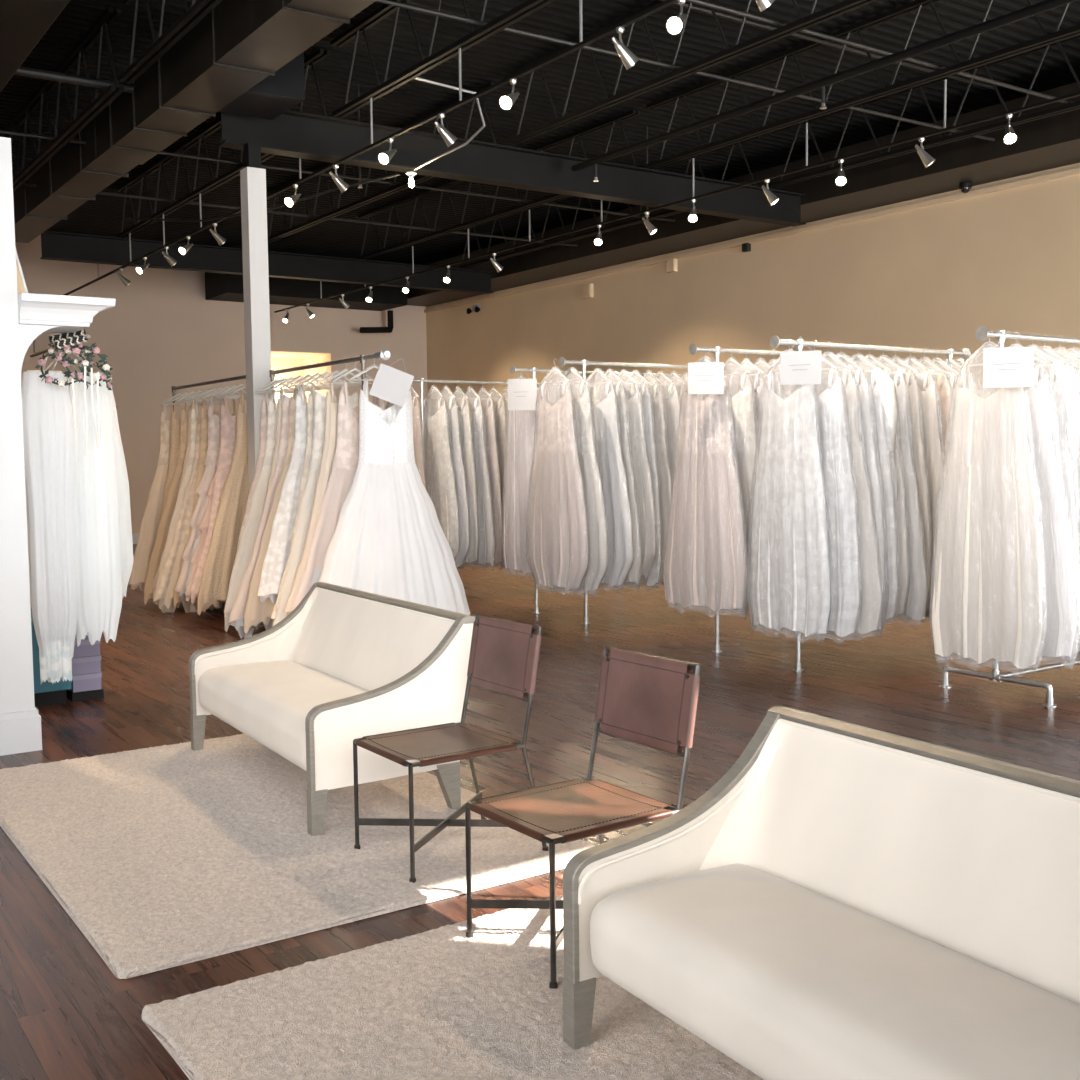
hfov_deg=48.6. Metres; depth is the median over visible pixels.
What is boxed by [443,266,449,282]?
track light
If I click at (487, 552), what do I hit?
gown
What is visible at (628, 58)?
track light
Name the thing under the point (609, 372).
clothes hanger
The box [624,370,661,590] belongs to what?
gown
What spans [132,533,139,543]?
baseboard
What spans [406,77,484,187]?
conduit
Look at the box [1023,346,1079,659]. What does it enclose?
gown
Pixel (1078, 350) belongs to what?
gown
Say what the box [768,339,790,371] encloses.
clothes hanger
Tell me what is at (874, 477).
gown
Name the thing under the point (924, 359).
clothes hanger
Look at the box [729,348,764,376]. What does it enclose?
clothes hanger
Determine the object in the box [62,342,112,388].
crown
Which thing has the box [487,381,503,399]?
clothes hanger
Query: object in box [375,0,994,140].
bar
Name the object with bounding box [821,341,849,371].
clothes hanger
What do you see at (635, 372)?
clothes hanger
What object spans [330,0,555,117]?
joist
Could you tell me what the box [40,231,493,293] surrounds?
girder
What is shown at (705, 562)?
gown
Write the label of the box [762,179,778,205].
track light
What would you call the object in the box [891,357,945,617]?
gown
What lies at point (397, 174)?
cable
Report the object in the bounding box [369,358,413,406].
paper sign
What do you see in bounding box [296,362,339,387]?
clothes hanger
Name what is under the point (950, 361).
clothes hanger
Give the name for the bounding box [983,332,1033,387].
paper sign
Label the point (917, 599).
gown
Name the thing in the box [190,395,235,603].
gown
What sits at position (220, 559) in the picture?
gown
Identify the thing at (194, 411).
gown
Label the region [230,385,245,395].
clothes hanger
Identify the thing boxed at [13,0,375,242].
air duct
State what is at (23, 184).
bar
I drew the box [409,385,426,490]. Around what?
gown
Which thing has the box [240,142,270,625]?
support column
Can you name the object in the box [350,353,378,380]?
clothes hanger
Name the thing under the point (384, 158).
track light
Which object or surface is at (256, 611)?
gown
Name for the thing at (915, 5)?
joist
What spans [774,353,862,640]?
gown
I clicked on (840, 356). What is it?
clothes hanger
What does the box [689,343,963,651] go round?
clothes rack
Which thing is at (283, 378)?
clothes hanger
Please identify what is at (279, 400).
gown
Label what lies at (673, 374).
clothes hanger
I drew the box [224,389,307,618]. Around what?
gown
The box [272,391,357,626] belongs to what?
gown
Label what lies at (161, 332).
wall
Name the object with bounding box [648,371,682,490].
gown
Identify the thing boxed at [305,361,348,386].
clothes hanger
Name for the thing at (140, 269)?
track light
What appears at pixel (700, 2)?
bar
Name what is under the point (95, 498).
veil
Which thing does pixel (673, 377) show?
gown
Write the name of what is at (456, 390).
clothes hanger
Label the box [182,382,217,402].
clothes hanger
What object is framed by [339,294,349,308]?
track light
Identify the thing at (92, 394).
ribbon
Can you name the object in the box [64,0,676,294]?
track
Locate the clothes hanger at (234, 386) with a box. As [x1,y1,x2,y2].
[216,376,246,397]
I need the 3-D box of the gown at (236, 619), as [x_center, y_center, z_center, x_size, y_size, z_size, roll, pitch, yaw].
[-2.166,-0.196,10.742,1.359,2.210,0.245,-4,5,-36]
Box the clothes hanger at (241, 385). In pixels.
[222,375,246,396]
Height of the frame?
0.494 m
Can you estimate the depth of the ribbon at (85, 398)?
6.85 m
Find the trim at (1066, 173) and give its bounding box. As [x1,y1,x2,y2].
[424,167,1079,312]
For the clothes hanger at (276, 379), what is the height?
0.222 m
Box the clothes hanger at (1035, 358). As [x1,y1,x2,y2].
[1014,332,1044,364]
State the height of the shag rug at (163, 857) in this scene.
0.022 m
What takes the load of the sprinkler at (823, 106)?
attached to the pipe at (1032, 10)
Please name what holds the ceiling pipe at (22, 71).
attached to the joist
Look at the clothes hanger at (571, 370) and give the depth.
10.98 m
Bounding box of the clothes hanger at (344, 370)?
[324,358,361,384]
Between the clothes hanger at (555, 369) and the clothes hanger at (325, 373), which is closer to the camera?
the clothes hanger at (325, 373)
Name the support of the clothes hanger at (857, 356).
hanging from the clothes rack at (775, 341)
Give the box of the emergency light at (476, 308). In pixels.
[467,304,480,313]
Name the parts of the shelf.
moulding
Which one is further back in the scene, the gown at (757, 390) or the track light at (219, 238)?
the track light at (219, 238)
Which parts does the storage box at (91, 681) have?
lid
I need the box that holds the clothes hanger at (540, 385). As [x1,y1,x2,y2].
[538,368,556,390]
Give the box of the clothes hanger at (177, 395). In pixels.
[161,385,197,404]
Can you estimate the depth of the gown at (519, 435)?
11.85 m
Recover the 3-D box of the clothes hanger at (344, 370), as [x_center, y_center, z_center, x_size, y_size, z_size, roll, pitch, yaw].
[-1.604,-1.399,9.889,0.408,0.222,0.026,-4,5,-36]
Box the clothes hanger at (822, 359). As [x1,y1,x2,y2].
[813,340,836,369]
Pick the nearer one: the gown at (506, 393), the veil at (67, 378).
the veil at (67, 378)
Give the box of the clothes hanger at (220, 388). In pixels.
[202,378,238,399]
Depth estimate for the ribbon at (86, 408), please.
6.87 m
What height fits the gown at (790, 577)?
2.078 m
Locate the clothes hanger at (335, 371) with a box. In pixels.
[315,359,357,385]
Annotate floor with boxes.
[0,544,1079,1079]
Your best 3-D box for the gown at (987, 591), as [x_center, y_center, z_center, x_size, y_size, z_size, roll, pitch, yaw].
[2.850,-0.204,7.604,0.187,2.094,0.818,-4,5,-40]
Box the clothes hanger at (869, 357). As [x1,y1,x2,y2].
[854,344,890,373]
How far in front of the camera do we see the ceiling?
13.46 m
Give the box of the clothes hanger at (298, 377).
[279,365,320,390]
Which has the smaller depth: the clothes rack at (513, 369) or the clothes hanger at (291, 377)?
the clothes hanger at (291, 377)
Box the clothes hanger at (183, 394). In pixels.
[168,384,202,403]
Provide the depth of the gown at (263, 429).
11.05 m
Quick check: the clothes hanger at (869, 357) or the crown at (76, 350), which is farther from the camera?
the clothes hanger at (869, 357)
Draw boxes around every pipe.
[14,66,133,92]
[359,310,393,332]
[571,0,1077,171]
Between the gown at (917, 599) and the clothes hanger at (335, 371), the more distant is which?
the clothes hanger at (335, 371)
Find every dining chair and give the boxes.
[353,614,548,882]
[465,646,700,988]
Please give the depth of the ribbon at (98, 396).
6.90 m
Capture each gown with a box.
[129,403,190,598]
[144,400,218,604]
[144,402,201,583]
[153,399,193,596]
[153,404,232,612]
[156,400,222,602]
[173,398,236,606]
[175,397,239,603]
[185,410,227,611]
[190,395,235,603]
[197,393,248,615]
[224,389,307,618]
[224,390,293,631]
[229,394,307,638]
[244,386,336,633]
[258,385,336,603]
[267,388,282,491]
[271,383,349,622]
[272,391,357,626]
[284,381,371,616]
[293,379,384,609]
[319,378,470,614]
[385,401,393,409]
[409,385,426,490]
[423,386,459,560]
[435,386,469,569]
[448,386,479,565]
[460,387,495,569]
[473,387,502,564]
[482,387,508,569]
[495,388,508,421]
[503,375,537,576]
[526,367,588,594]
[536,376,554,437]
[549,367,608,596]
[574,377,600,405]
[579,368,633,591]
[593,369,641,588]
[609,370,657,582]
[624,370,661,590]
[638,370,672,584]
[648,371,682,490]
[661,372,684,429]
[663,356,749,619]
[676,372,704,400]
[724,358,759,605]
[727,358,765,604]
[740,359,784,399]
[746,349,831,642]
[758,359,788,397]
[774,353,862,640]
[813,352,884,637]
[815,353,888,635]
[826,354,899,623]
[846,355,909,620]
[866,355,928,622]
[887,356,931,614]
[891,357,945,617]
[906,357,954,611]
[916,358,957,617]
[926,359,977,394]
[929,342,1046,672]
[978,344,1079,669]
[997,345,1079,661]
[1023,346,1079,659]
[1038,347,1079,389]
[1045,348,1079,651]
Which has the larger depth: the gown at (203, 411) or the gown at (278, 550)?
the gown at (203, 411)
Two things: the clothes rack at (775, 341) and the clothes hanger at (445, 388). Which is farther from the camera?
the clothes hanger at (445, 388)
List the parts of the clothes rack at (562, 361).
post, hanging rail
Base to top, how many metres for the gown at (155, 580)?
2.141 m
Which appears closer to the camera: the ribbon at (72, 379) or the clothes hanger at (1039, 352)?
the ribbon at (72, 379)
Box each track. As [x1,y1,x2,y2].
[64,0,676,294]
[274,79,1079,312]
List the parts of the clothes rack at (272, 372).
hanging rail, post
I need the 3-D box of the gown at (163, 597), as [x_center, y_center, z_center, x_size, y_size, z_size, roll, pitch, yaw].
[-3.426,-0.294,12.545,1.311,2.242,0.245,-3,5,-32]
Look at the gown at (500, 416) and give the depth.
13.63 m
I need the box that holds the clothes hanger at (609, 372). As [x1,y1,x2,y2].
[598,361,623,385]
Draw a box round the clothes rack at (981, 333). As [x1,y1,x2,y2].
[939,326,1079,706]
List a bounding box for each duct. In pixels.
[0,0,69,91]
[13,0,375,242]
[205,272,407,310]
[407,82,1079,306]
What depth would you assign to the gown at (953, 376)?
9.34 m
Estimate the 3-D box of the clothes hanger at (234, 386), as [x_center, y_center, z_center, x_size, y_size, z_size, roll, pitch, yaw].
[-3.057,-1.533,11.969,0.408,0.222,0.026,-4,5,-39]
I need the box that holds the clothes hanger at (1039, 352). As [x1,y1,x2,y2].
[1030,333,1060,366]
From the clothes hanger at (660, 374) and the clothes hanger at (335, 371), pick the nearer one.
the clothes hanger at (335, 371)
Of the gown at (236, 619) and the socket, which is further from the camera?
the socket
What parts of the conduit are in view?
bulb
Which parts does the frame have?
panel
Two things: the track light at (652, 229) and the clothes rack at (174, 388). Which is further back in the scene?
the track light at (652, 229)
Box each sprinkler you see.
[357,84,362,188]
[593,164,598,181]
[820,86,826,108]
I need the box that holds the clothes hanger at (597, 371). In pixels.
[587,360,611,384]
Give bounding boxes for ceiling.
[0,0,1079,264]
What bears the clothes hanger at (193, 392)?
hanging from the clothes rack at (174, 388)
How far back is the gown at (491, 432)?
13.50 m
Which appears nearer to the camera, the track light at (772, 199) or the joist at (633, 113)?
the track light at (772, 199)
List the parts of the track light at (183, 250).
lamp shade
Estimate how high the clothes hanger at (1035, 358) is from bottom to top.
0.222 m
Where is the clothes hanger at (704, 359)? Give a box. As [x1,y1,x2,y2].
[687,346,710,374]
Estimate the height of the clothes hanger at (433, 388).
0.222 m
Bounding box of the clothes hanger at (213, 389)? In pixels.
[195,379,232,400]
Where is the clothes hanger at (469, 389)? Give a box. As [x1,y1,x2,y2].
[462,380,479,399]
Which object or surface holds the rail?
attached to the shelf
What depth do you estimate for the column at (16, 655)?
6.48 m
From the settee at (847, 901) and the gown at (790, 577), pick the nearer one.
the settee at (847, 901)
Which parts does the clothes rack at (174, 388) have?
hanging rail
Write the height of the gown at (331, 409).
2.043 m
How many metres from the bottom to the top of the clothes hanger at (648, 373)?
0.222 m
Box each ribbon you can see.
[71,378,77,430]
[84,366,86,412]
[85,386,88,455]
[91,368,98,447]
[97,372,100,437]
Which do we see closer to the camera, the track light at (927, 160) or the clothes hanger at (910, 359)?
the clothes hanger at (910, 359)
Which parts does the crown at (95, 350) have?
flower, flower, flower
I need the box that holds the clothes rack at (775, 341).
[770,335,970,670]
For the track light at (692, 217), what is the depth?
13.40 m
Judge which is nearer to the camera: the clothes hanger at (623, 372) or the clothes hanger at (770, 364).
the clothes hanger at (770, 364)
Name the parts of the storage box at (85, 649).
lid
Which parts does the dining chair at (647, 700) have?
leg, leg, seat, seat frame, leg, backrest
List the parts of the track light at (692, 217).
bulb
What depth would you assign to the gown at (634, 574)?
11.11 m
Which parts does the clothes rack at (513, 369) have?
post, hanging rail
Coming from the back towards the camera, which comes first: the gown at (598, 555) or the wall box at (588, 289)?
the wall box at (588, 289)
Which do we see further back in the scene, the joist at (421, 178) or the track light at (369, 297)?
the track light at (369, 297)
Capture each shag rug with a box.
[0,733,593,978]
[141,895,763,1079]
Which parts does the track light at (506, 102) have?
bulb, lamp shade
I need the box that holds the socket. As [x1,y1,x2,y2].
[406,171,415,178]
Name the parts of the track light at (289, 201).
bulb, lamp shade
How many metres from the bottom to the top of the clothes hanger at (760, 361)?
0.222 m
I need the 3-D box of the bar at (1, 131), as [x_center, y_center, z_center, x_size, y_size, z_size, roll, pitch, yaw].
[-4.029,-4.268,13.239,14.500,0.036,0.036,-3,5,-34]
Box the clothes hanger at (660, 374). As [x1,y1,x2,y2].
[650,363,674,386]
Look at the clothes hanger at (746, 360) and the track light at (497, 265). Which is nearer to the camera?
the clothes hanger at (746, 360)
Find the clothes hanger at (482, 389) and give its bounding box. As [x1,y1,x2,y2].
[478,380,491,399]
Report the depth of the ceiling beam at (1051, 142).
15.12 m
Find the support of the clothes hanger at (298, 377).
hanging from the clothes rack at (272, 372)
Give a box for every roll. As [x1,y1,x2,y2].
[49,329,85,342]
[54,333,87,348]
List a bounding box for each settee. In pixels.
[189,582,474,835]
[563,706,1079,1079]
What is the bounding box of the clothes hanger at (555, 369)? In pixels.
[543,359,568,383]
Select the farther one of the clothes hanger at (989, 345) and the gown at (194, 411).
the gown at (194, 411)
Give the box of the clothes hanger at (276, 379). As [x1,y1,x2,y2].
[255,369,293,392]
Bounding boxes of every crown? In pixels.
[35,345,90,386]
[48,340,111,389]
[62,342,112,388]
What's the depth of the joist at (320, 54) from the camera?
15.16 m
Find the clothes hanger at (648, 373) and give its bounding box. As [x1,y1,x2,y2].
[638,363,662,385]
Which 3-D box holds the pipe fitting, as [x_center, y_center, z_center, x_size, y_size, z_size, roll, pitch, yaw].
[-1.305,-1.453,9.447,0.090,0.088,0.420,-3,5,-34]
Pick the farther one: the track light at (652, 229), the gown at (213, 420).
the track light at (652, 229)
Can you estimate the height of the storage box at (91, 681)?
0.112 m
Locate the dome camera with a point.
(965, 187)
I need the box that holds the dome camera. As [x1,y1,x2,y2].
[959,182,971,192]
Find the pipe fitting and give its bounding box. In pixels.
[362,349,390,359]
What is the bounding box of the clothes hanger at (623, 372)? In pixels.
[614,362,637,385]
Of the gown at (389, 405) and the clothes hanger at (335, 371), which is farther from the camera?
the gown at (389, 405)
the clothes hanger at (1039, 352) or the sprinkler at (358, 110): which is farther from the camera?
the sprinkler at (358, 110)
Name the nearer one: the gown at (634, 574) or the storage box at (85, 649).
the storage box at (85, 649)
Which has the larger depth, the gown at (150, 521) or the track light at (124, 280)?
the track light at (124, 280)
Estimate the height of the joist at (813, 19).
0.712 m
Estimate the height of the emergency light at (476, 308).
0.170 m
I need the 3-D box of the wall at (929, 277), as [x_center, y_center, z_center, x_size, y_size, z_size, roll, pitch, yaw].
[3.895,-2.502,16.732,0.150,5.700,25.400,-3,5,-34]
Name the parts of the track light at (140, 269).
lamp shade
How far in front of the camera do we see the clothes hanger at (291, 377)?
10.80 m
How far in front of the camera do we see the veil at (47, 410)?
6.92 m
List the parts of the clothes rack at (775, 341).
post, hanging rail, post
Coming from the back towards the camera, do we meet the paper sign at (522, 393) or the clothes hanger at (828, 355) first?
the paper sign at (522, 393)
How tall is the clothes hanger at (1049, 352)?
0.222 m
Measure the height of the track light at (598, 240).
0.266 m
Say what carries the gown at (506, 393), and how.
hanging from the clothes hanger
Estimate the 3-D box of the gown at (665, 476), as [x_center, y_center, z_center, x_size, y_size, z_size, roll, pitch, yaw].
[1.069,-0.589,11.632,0.195,2.105,0.817,-3,5,-33]
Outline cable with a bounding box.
[123,173,399,221]
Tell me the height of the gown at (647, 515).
2.037 m
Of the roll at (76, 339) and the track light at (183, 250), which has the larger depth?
the track light at (183, 250)
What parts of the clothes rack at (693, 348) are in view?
post, hanging rail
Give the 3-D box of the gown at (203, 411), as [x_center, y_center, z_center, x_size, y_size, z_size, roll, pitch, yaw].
[-3.263,-0.402,12.382,1.123,2.141,0.216,-3,5,-29]
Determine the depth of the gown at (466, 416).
13.29 m
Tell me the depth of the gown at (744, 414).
9.40 m
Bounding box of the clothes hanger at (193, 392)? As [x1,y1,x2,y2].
[175,384,209,403]
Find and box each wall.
[15,234,426,532]
[426,163,1079,415]
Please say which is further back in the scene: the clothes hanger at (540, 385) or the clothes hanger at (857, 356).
the clothes hanger at (540, 385)
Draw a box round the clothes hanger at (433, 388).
[425,379,442,398]
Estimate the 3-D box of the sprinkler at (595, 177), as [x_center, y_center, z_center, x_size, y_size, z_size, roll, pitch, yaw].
[0.599,-3.949,12.794,0.060,0.214,0.060,-3,5,-34]
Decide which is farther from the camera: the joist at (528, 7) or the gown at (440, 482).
the gown at (440, 482)
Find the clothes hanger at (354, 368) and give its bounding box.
[332,356,373,383]
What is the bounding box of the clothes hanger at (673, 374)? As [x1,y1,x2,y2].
[661,364,684,386]
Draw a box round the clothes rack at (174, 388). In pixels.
[171,375,245,410]
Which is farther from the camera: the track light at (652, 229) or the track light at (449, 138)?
the track light at (652, 229)
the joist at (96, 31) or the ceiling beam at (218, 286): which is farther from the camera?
the ceiling beam at (218, 286)
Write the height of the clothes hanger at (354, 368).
0.222 m
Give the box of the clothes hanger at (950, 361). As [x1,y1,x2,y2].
[936,349,971,377]
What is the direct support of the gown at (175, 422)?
hanging from the clothes hanger at (183, 394)
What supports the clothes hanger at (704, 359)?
hanging from the clothes rack at (693, 348)
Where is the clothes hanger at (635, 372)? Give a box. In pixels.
[626,362,649,385]
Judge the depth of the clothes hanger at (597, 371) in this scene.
11.18 m
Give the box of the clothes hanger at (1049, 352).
[1034,334,1072,368]
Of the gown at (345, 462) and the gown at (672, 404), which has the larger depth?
the gown at (672, 404)
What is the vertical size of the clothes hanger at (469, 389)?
0.222 m
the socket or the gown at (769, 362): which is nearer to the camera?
the gown at (769, 362)
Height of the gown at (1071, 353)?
2.068 m
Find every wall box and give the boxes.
[582,283,593,298]
[666,258,677,272]
[742,243,750,251]
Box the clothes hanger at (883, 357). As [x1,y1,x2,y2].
[866,345,904,373]
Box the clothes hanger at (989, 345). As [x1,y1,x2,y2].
[961,330,995,366]
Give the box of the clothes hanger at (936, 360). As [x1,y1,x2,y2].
[916,348,957,377]
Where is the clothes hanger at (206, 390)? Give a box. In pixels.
[188,381,222,401]
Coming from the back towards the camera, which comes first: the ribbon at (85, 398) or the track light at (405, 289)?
the track light at (405, 289)
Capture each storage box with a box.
[70,672,101,691]
[72,655,100,674]
[73,639,100,657]
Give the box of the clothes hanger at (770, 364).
[763,350,779,377]
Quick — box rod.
[645,126,649,216]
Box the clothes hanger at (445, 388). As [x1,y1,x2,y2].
[441,379,455,398]
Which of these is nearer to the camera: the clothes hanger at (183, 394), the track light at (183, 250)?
the clothes hanger at (183, 394)
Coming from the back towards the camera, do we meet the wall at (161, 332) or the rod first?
the wall at (161, 332)
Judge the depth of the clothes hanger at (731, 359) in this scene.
9.48 m
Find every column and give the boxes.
[0,137,41,755]
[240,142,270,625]
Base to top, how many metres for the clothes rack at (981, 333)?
2.365 m
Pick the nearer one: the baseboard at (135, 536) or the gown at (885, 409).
the gown at (885, 409)
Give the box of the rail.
[30,329,89,356]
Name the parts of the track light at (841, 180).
lamp shade, bulb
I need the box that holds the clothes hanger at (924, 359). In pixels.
[910,347,945,376]
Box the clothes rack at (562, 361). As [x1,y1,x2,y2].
[559,357,778,623]
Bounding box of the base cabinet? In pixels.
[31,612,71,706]
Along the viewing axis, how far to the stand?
7.95 m
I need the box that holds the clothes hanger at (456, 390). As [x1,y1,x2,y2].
[453,383,467,398]
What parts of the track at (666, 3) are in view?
hanging rod, hanging rod, hanging rod, hanging rod, hanging rod, hanging rod, hanging rod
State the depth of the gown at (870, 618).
8.55 m
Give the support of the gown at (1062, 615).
in the clothes rack at (981, 333)
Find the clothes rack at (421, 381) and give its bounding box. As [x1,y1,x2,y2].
[413,378,630,470]
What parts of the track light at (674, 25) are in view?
bulb, lamp shade, stem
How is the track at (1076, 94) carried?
hanging from the girder at (58, 246)
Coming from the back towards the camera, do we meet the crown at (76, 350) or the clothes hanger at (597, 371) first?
the clothes hanger at (597, 371)
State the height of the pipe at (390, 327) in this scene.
0.509 m
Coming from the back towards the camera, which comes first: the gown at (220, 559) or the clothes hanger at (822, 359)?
the gown at (220, 559)
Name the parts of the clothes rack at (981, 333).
post, hanging rail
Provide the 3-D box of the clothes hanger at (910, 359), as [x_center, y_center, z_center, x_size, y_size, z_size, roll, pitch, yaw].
[2.873,-1.389,9.266,0.026,0.222,0.408,-3,5,-34]
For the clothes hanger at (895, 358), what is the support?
hanging from the clothes rack at (775, 341)
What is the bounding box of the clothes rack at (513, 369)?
[510,365,730,612]
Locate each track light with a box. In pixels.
[117,268,130,285]
[136,257,149,273]
[162,246,176,266]
[178,236,192,254]
[210,223,225,245]
[282,309,288,322]
[284,184,300,206]
[305,304,314,317]
[329,165,349,192]
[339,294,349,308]
[366,287,372,301]
[378,138,396,164]
[402,277,408,292]
[434,113,457,146]
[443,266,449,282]
[490,253,503,271]
[499,78,518,109]
[594,225,601,245]
[611,26,638,69]
[642,212,657,234]
[666,0,687,34]
[688,199,697,222]
[755,0,774,11]
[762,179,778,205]
[835,159,846,185]
[915,137,934,167]
[1004,113,1016,144]
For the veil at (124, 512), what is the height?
1.608 m
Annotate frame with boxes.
[15,247,27,294]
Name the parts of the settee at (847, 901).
leg, arm panel, arm trim, seat, backrest, rail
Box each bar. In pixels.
[0,130,674,221]
[21,183,576,246]
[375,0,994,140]
[659,0,994,89]
[686,0,1073,103]
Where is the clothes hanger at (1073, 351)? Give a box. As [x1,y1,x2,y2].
[1047,337,1079,370]
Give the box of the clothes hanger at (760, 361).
[749,349,778,376]
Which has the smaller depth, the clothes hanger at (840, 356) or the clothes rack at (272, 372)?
the clothes hanger at (840, 356)
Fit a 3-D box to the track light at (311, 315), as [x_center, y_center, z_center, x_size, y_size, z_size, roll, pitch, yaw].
[-4.286,-4.265,22.253,0.181,0.271,0.107,-1,4,-6]
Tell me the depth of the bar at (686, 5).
11.42 m
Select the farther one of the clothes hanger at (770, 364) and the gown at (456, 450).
the gown at (456, 450)
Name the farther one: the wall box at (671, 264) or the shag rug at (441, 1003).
the wall box at (671, 264)
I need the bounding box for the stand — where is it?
[66,689,103,701]
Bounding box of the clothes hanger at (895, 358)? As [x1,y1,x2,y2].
[881,346,917,374]
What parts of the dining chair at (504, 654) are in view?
leg, leg, seat, seat frame, leg, backrest, leg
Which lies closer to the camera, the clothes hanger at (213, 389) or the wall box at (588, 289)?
the clothes hanger at (213, 389)
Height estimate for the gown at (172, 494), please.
2.231 m
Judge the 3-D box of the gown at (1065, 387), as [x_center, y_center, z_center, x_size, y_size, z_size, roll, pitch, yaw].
[3.216,-0.240,7.846,0.175,2.062,0.773,-3,5,-35]
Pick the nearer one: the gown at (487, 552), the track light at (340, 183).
the track light at (340, 183)
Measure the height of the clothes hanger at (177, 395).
0.222 m
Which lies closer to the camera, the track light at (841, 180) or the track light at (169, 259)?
the track light at (841, 180)
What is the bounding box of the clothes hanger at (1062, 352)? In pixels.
[1034,336,1079,369]
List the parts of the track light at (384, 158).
bulb, lamp shade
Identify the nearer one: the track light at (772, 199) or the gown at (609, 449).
the gown at (609, 449)
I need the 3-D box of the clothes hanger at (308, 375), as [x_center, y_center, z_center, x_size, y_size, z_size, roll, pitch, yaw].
[-2.034,-1.440,10.515,0.408,0.222,0.026,-4,5,-39]
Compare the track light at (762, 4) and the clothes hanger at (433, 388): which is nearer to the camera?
the track light at (762, 4)
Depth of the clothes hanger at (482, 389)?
13.62 m
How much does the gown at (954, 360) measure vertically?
2.038 m
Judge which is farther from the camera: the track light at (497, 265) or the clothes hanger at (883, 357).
the track light at (497, 265)
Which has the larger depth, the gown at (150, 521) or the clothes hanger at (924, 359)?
the gown at (150, 521)
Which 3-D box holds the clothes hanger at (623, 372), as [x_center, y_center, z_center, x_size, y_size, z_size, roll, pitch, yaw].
[0.798,-1.588,11.373,0.026,0.222,0.408,-3,5,-34]
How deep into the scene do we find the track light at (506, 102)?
9.01 m
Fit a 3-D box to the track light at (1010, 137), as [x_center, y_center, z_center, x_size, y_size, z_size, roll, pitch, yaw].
[3.998,-3.487,10.134,0.108,0.266,0.194,2,5,28]
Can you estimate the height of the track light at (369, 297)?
0.266 m
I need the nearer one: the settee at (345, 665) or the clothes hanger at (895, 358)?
the settee at (345, 665)
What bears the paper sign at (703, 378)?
attached to the clothes rack at (693, 348)
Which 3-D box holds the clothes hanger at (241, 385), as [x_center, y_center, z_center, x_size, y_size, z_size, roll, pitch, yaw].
[-2.944,-1.522,11.804,0.408,0.222,0.026,-3,5,-32]
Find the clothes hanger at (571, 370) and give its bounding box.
[561,359,584,382]
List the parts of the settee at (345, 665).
leg, arm panel, arm trim, seat, leg, backrest, arm trim, arm panel, rail, leg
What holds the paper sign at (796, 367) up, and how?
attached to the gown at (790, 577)
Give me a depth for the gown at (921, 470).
9.01 m
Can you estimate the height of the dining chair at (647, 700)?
0.911 m
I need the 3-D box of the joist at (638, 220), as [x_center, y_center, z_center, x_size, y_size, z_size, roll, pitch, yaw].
[0.671,-4.957,18.101,0.110,0.712,7.341,-3,5,-34]
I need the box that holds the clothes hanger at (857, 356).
[843,343,876,372]
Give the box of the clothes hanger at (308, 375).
[288,364,328,389]
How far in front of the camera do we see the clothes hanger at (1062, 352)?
7.93 m
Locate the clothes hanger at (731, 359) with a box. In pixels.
[724,347,749,375]
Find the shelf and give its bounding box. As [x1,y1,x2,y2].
[17,293,115,369]
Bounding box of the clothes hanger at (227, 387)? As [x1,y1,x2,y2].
[208,377,246,398]
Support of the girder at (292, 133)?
on the support column at (252, 177)
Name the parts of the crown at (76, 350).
flower, flower, flower, flower, flower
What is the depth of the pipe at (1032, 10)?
9.92 m
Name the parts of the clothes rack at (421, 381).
post, hanging rail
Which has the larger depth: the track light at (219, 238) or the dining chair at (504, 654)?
the track light at (219, 238)
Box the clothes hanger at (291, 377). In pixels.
[270,367,309,391]
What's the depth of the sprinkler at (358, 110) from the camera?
12.93 m
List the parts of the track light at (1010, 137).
lamp shade, bulb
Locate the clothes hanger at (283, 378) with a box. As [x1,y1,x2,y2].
[262,368,304,392]
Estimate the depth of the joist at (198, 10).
9.56 m
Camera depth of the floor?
7.07 m
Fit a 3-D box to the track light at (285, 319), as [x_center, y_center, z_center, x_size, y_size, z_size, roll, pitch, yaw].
[-4.882,-4.318,23.055,0.108,0.266,0.194,2,5,28]
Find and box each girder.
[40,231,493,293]
[218,110,805,226]
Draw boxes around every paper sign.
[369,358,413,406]
[508,370,536,410]
[688,350,723,394]
[780,337,820,384]
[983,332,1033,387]
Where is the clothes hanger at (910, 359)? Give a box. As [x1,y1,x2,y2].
[897,346,932,374]
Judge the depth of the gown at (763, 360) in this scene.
9.69 m
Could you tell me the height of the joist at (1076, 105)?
0.712 m
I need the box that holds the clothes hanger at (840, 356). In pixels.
[825,342,862,373]
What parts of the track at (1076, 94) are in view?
hanging rod, hanging rod, hanging rod, hanging rod, hanging rod, hanging rod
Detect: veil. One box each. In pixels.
[21,351,77,683]
[25,352,69,608]
[69,347,122,645]
[72,351,133,596]
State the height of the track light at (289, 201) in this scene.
0.248 m
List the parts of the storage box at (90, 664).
lid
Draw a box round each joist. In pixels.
[0,7,123,191]
[116,0,221,83]
[117,48,329,237]
[266,82,499,243]
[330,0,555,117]
[358,110,639,259]
[460,136,759,268]
[503,0,876,145]
[646,0,1079,168]
[768,35,1079,187]
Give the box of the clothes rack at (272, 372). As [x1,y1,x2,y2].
[269,355,365,390]
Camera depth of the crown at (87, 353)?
6.99 m
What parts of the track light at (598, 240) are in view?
bulb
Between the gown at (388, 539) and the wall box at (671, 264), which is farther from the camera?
the wall box at (671, 264)
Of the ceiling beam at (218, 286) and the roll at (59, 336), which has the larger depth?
the ceiling beam at (218, 286)

